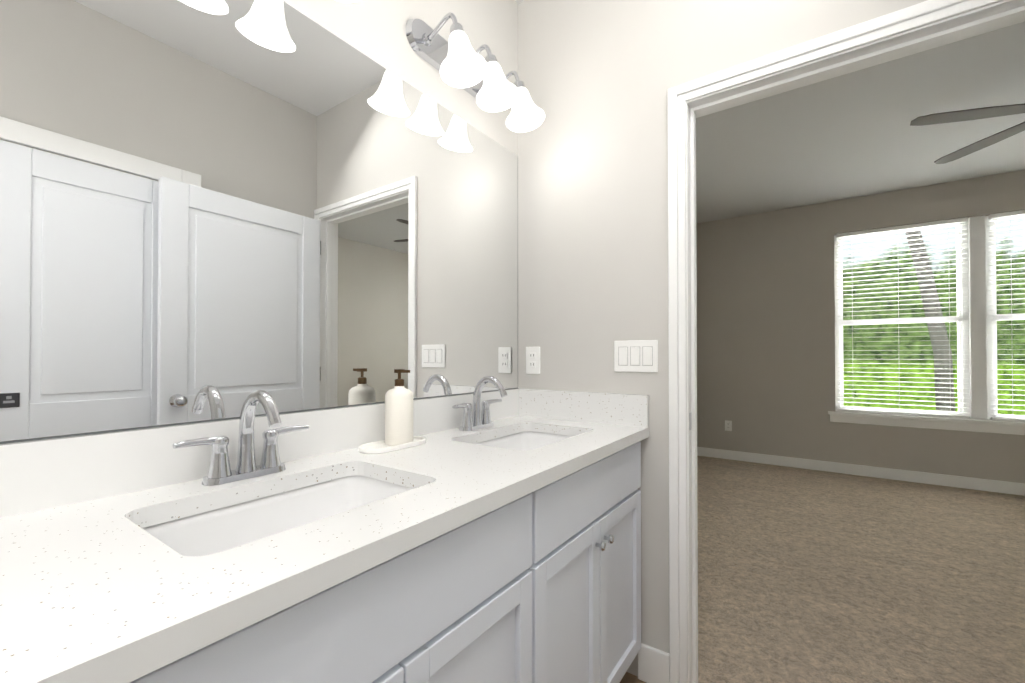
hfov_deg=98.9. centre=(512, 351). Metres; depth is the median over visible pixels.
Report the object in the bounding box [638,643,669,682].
baseboard
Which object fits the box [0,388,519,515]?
backsplash
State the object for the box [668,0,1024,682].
door frame
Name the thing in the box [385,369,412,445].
soap bottle
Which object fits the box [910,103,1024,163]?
ceiling fan
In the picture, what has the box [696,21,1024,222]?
ceiling
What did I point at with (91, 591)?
countertop
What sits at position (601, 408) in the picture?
backsplash
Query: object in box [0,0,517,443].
mirror
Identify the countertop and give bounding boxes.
[0,416,648,682]
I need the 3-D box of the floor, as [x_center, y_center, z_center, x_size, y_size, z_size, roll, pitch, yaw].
[-0.031,1.214,0.450,1.837,0.060,2.588,0,-1,35]
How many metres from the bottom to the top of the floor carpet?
0.072 m
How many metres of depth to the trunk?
5.87 m
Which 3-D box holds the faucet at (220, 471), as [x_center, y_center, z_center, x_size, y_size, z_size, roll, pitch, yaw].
[-0.530,0.173,0.916,0.161,0.188,0.267,0,-1,35]
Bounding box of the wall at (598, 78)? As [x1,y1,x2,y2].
[518,0,926,675]
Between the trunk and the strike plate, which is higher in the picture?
the trunk
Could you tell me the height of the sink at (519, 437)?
0.155 m
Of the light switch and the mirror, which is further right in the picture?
the light switch
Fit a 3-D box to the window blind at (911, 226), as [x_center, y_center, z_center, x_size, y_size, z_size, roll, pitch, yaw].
[3.660,-0.295,4.161,0.930,1.780,0.056,0,-1,35]
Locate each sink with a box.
[148,468,411,551]
[476,428,575,447]
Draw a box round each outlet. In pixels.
[526,347,539,373]
[725,420,731,430]
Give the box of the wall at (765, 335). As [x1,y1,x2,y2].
[696,170,1024,482]
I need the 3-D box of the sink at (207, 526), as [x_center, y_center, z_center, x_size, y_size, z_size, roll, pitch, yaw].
[-0.398,0.368,0.821,0.332,0.155,0.482,0,-1,35]
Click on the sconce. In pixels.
(456, 60)
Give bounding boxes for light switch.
[614,340,657,371]
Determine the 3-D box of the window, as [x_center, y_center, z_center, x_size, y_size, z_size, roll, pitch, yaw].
[4.100,-0.245,3.855,2.165,1.893,0.185,0,-1,35]
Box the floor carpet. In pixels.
[697,456,1024,682]
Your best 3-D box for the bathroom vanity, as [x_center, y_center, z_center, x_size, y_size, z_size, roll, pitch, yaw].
[-0.271,0.747,0.994,0.581,0.884,1.856,0,-1,35]
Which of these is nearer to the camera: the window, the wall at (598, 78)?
the wall at (598, 78)
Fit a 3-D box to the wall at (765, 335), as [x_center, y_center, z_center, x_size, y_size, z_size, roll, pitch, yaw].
[3.897,-0.150,4.030,4.240,2.740,0.140,0,-1,35]
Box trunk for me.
[905,231,954,411]
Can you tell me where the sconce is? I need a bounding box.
[406,12,544,131]
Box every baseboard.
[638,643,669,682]
[697,447,1024,495]
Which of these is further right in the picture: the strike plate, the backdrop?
the backdrop
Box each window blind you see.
[837,217,968,418]
[988,210,1024,421]
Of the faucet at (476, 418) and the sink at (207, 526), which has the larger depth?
the faucet at (476, 418)
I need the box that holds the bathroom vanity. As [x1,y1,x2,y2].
[100,432,648,682]
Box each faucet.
[173,389,308,485]
[452,376,506,430]
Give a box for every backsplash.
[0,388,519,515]
[520,389,648,427]
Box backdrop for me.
[842,218,1024,414]
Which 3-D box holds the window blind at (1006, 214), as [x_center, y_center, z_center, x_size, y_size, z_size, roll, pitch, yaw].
[4.538,-0.301,3.545,0.935,1.780,0.056,0,-1,35]
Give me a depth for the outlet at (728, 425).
4.95 m
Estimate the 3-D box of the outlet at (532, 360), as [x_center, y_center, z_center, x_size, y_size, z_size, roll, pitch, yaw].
[0.087,0.038,1.880,0.072,0.117,0.009,0,-1,35]
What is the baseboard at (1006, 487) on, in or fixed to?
attached to the wall at (765, 335)
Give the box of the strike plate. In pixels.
[689,412,691,429]
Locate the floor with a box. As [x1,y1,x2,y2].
[620,672,645,682]
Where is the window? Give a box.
[828,215,1024,434]

